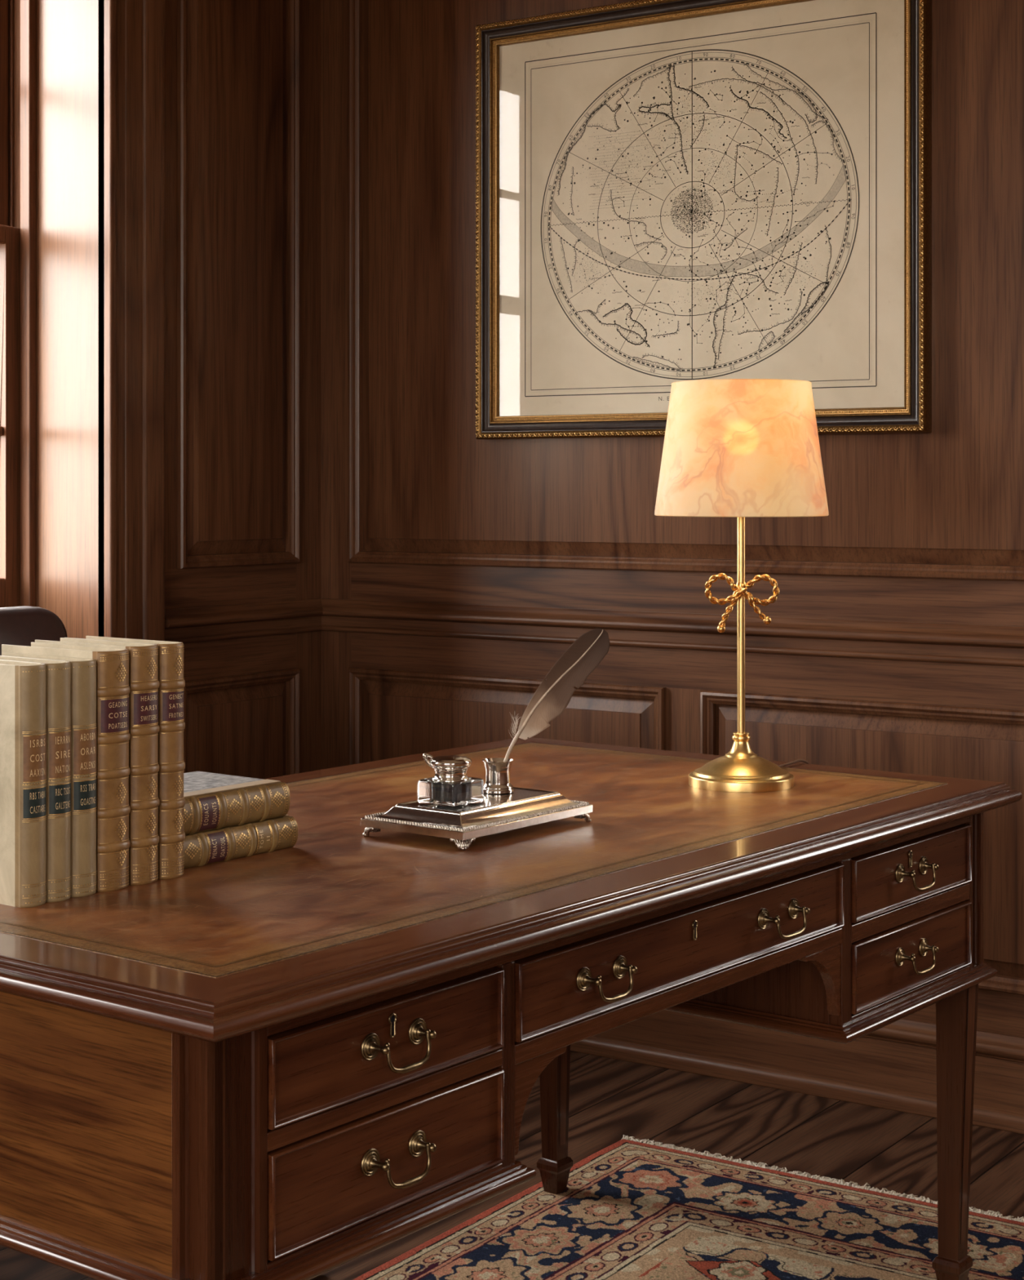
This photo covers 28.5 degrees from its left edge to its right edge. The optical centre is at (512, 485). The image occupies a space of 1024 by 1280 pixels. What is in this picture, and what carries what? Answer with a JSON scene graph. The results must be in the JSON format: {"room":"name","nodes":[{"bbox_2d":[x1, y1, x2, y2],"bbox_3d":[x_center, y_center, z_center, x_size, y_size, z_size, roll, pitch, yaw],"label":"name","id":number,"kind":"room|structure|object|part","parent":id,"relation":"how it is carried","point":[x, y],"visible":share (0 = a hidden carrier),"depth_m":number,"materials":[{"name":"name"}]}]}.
{"room":"office","nodes":[
{"label":"office","id":0,"kind":"room"},
{"bbox_2d":[164,0,320,778],"bbox_3d":[-2.376,-0.265,2.189,0.378,2.950,7.000,0,0,34],"label":"wall","id":1,"kind":"structure","parent":0,"point":[242,77],"depth_m":4.51,"materials":[{"name":"brown wood"}]},
{"bbox_2d":[0,0,164,640],"bbox_3d":[-1.171,-0.440,3.958,0.375,1.856,1.036,0,0,34],"label":"window","id":2,"kind":"structure","parent":1,"relation":"in","point":[82,82],"depth_m":4.24,"materials":[{"name":"brown wood"}]},
{"bbox_3d":[-1.288,-0.858,4.036,0.034,0.702,0.708,0,0,34],"label":"sash","id":3,"kind":"part","parent":2,"relation":"part of","materials":[{"name":"brown wood"}]},
{"bbox_3d":[-1.251,-0.108,4.011,0.034,0.883,0.708,0,0,34],"label":"sash","id":4,"kind":"part","parent":2,"relation":"part of","materials":[{"name":"brown wood"}]},
{"bbox_3d":[-1.037,-0.440,3.867,0.050,1.856,1.036,0,0,34],"label":"casing","id":5,"kind":"part","parent":2,"relation":"part of","materials":[{"name":"brown wood"}]},
{"bbox_2d":[164,598,323,643],"bbox_3d":[-2.221,0.303,2.085,0.032,0.076,6.400,0,0,34],"label":"trim","id":6,"kind":"structure","parent":1,"relation":"attached to","point":[206,624],"depth_m":4.50,"materials":[{"name":"brown wood"}]},
{"bbox_2d":[0,1050,1023,1279],"bbox_3d":[-0.283,1.270,0.783,5.420,0.120,7.120,0,0,34],"label":"floor","id":7,"kind":"structure","parent":0,"point":[611,1099],"depth_m":3.76,"materials":[{"name":"brown wood"}]},
{"bbox_2d":[0,606,67,655],"bbox_3d":[-0.673,0.706,3.035,0.697,1.008,0.668,0,0,38],"label":"desk chair","id":8,"kind":"object","parent":7,"relation":"on","point":[19,625],"visible":0.06,"depth_m":3.33,"materials":[{"name":"brown leather"}]},
{"bbox_2d":[353,1134,1023,1279],"bbox_3d":[0.311,1.203,2.313,1.764,0.012,2.288,0,0,34],"label":"rug","id":9,"kind":"object","parent":7,"relation":"on","point":[630,1209],"visible":0.96,"depth_m":3.25,"materials":[{"name":"fabric"}]},
{"bbox_2d":[0,737,1022,1279],"bbox_3d":[-0.116,0.825,2.628,0.934,0.771,1.647,0,0,38],"label":"writing desk","id":10,"kind":"object","parent":9,"relation":"on","point":[309,1058],"visible":0.87,"depth_m":2.07,"materials":[{"name":"brown wood"}]},
{"bbox_2d":[0,659,46,907],"bbox_3d":[-0.560,0.314,2.159,0.166,0.252,0.033,0,0,38],"label":"book","id":11,"kind":"object","parent":10,"relation":"on","point":[23,718],"visible":1,"depth_m":2.11,"materials":[{"name":"leather"}]},
{"bbox_2d":[0,655,71,902],"bbox_3d":[-0.539,0.314,2.185,0.166,0.252,0.032,0,0,38],"label":"book","id":12,"kind":"object","parent":10,"relation":"on","point":[58,677],"visible":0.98,"depth_m":2.13,"materials":[{"name":"leather"}]},
{"bbox_2d":[0,652,97,897],"bbox_3d":[-0.518,0.314,2.212,0.166,0.252,0.035,0,0,38],"label":"book","id":13,"kind":"object","parent":10,"relation":"on","point":[83,671],"visible":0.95,"depth_m":2.16,"materials":[{"name":"leather"}]},
{"bbox_2d":[1,642,130,892],"bbox_3d":[-0.494,0.309,2.244,0.174,0.260,0.046,0,0,38],"label":"book","id":14,"kind":"object","parent":10,"relation":"on","point":[113,687],"visible":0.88,"depth_m":2.19,"materials":[{"name":"leather"}]},
{"bbox_3d":[-0.586,0.597,2.026,0.736,0.246,0.022,0,0,38],"label":"panel","id":15,"kind":"part","parent":10,"relation":"part of","materials":[{"name":"brown wood"}]},
{"bbox_2d":[35,637,159,885],"bbox_3d":[-0.467,0.308,2.280,0.174,0.262,0.042,0,0,38],"label":"book","id":16,"kind":"object","parent":10,"relation":"on","point":[144,726],"visible":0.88,"depth_m":2.22,"materials":[{"name":"leather"}]},
{"bbox_2d":[66,635,185,879],"bbox_3d":[-0.442,0.308,2.312,0.174,0.262,0.038,0,0,38],"label":"book","id":17,"kind":"object","parent":10,"relation":"on","point":[171,834],"visible":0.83,"depth_m":2.25,"materials":[{"name":"leather"}]},
{"bbox_3d":[-0.261,0.597,1.801,0.054,0.246,0.064,0,0,38],"label":"corner post","id":18,"kind":"part","parent":10,"relation":"part of","materials":[{"name":"brown wood"}]},
{"bbox_2d":[183,814,298,869],"bbox_3d":[-0.382,0.421,2.421,0.164,0.040,0.196,0,0,38],"label":"book","id":19,"kind":"object","parent":10,"relation":"on","point":[270,835],"visible":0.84,"depth_m":2.37,"materials":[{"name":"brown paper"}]},
{"bbox_2d":[183,771,290,834],"bbox_3d":[-0.391,0.381,2.419,0.164,0.044,0.196,0,0,38],"label":"book","id":20,"kind":"object","parent":19,"relation":"on","point":[213,801],"visible":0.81,"depth_m":2.39,"materials":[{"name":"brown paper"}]},
{"bbox_3d":[-0.459,0.714,2.185,0.868,0.021,0.460,0,0,38],"label":"pedestal moulding","id":21,"kind":"part","parent":10,"relation":"part of","materials":[{"name":"brown wood"}]},
{"bbox_3d":[-0.119,0.648,1.950,0.021,0.094,0.338,0,0,38],"label":"drawer","id":22,"kind":"part","parent":10,"relation":"part of","materials":[{"name":"brown wood"}]},
{"bbox_3d":[-0.119,0.538,1.950,0.021,0.081,0.338,0,0,38],"label":"drawer","id":23,"kind":"part","parent":10,"relation":"part of","materials":[{"name":"brown wood"}]},
{"bbox_3d":[-0.104,0.651,1.940,0.024,0.040,0.095,0,0,38],"label":"handle","id":24,"kind":"part","parent":10,"relation":"part of","materials":[{"name":"gold metal"}]},
{"bbox_3d":[-0.104,0.541,1.940,0.024,0.040,0.095,0,0,38],"label":"handle","id":25,"kind":"part","parent":10,"relation":"part of","materials":[{"name":"gold metal"}]},
{"bbox_2d":[360,786,593,850],"bbox_3d":[-0.042,0.419,2.582,0.170,0.040,0.270,0,0,38],"label":"inkstand","id":26,"kind":"object","parent":10,"relation":"on","point":[522,807],"visible":0.85,"depth_m":2.52,"materials":[{"name":"silver metal"}]},
{"bbox_2d":[417,753,484,807],"bbox_3d":[-0.077,0.368,2.544,0.063,0.062,0.063,0,0,38],"label":"inkwell","id":27,"kind":"object","parent":26,"relation":"on","point":[451,786],"visible":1,"depth_m":2.52,"materials":[{"name":"clear glass"}]},
{"bbox_3d":[-0.077,0.355,2.544,0.054,0.029,0.054,0,0,38],"label":"lid","id":28,"kind":"part","parent":27,"relation":"part of","materials":[{"name":"silver metal"}]},
{"bbox_2d":[482,757,514,794],"bbox_3d":[-0.018,0.379,2.636,0.042,0.041,0.042,0,0,38],"label":"cup","id":29,"kind":"object","parent":26,"relation":"on","point":[497,771],"visible":0.96,"depth_m":2.62,"materials":[{"name":"silver metal"}]},
{"bbox_2d":[503,628,610,761],"bbox_3d":[0.053,0.285,2.634,0.150,0.197,0.007,0,0,1],"label":"pen","id":30,"kind":"object","parent":29,"relation":"in","point":[554,694],"visible":1,"depth_m":2.63,"materials":[{"name":"grey"}]},
{"bbox_3d":[0.072,0.962,3.444,0.052,0.483,0.052,0,0,38],"label":"leg","id":31,"kind":"part","parent":10,"relation":"part of","materials":[{"name":"brown wood"}]},
{"bbox_3d":[0.109,0.544,2.216,0.024,0.040,0.095,0,0,38],"label":"handle","id":32,"kind":"part","parent":10,"relation":"part of","materials":[{"name":"gold metal"}]},
{"bbox_3d":[0.215,0.538,2.381,0.021,0.082,0.700,0,0,38],"label":"drawer","id":33,"kind":"part","parent":10,"relation":"part of","materials":[{"name":"brown wood"}]},
{"bbox_2d":[654,378,829,792],"bbox_3d":[0.344,0.264,3.034,0.269,0.832,0.389,0,0,0],"label":"table lamp","id":34,"kind":"object","parent":10,"relation":"on","point":[740,448],"visible":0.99,"depth_m":2.88,"materials":[{"name":"gold metal"}]},
{"bbox_3d":[0.337,-0.054,2.967,0.254,0.196,0.254,0,0,0],"label":"lamp shade","id":35,"kind":"part","parent":34,"relation":"part of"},
{"bbox_3d":[0.414,0.554,3.134,0.025,0.253,0.228,0,0,29],"label":"power cord","id":36,"kind":"part","parent":34,"relation":"part of","materials":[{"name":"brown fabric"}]},
{"bbox_3d":[0.343,0.543,2.520,0.024,0.040,0.101,0,0,38],"label":"handle","id":37,"kind":"part","parent":10,"relation":"part of","materials":[{"name":"gold metal"}]},
{"bbox_3d":[0.237,0.722,3.085,0.868,0.021,0.466,0,0,38],"label":"pedestal moulding","id":38,"kind":"part","parent":10,"relation":"part of","materials":[{"name":"brown wood"}]},
{"bbox_3d":[0.557,0.656,2.825,0.021,0.091,0.357,0,0,38],"label":"drawer","id":39,"kind":"part","parent":10,"relation":"part of","materials":[{"name":"brown wood"}]},
{"bbox_3d":[0.557,0.539,2.825,0.021,0.083,0.357,0,0,38],"label":"drawer","id":40,"kind":"part","parent":10,"relation":"part of","materials":[{"name":"brown wood"}]},
{"bbox_3d":[0.568,0.658,2.810,0.024,0.040,0.098,0,0,38],"label":"handle","id":41,"kind":"part","parent":10,"relation":"part of","materials":[{"name":"gold metal"}]},
{"bbox_3d":[0.568,0.543,2.810,0.024,0.040,0.098,0,0,38],"label":"handle","id":42,"kind":"part","parent":10,"relation":"part of","materials":[{"name":"gold metal"}]},
{"bbox_3d":[0.659,0.962,3.000,0.052,0.483,0.052,0,0,38],"label":"leg","id":43,"kind":"part","parent":10,"relation":"part of","materials":[{"name":"brown wood"}]},
{"bbox_3d":[0.679,0.597,2.989,0.020,0.246,0.046,0,0,38],"label":"corner post","id":44,"kind":"part","parent":10,"relation":"part of","materials":[{"name":"brown wood"}]},
{"bbox_2d":[320,0,1023,1037],"bbox_3d":[1.597,-0.265,3.582,5.300,2.950,0.378,0,0,34],"label":"wall","id":45,"kind":"structure","parent":0,"point":[921,527],"depth_m":4.30,"materials":[{"name":"brown wood"}]},
{"bbox_2d":[321,598,1023,666],"bbox_3d":[1.492,0.303,3.426,4.700,0.076,0.032,0,0,34],"label":"trim","id":46,"kind":"structure","parent":45,"relation":"attached to","point":[937,642],"depth_m":4.17,"materials":[{"name":"brown wood"}]},
{"bbox_2d":[475,0,932,439],"bbox_3d":[0.363,-0.559,4.170,1.052,0.914,0.038,0,0,34],"label":"chart","id":47,"kind":"object","parent":45,"relation":"attached to","point":[668,192],"visible":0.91,"depth_m":4.16,"materials":[{"name":"beige paper"}]},
{"bbox_2d":[524,12,876,400],"bbox_3d":[0.370,-0.551,4.175,0.825,0.748,0.001,0,0,34],"label":"print","id":48,"kind":"object","parent":47,"relation":"attached to","point":[700,203],"depth_m":4.16},
{"bbox_2d":[570,1009,1023,1134],"bbox_3d":[1.491,1.125,3.424,4.700,0.171,0.036,0,0,34],"label":"baseboard","id":49,"kind":"structure","parent":45,"relation":"attached to","point":[893,1066],"depth_m":3.99,"materials":[{"name":"brown wood"}]}
]}

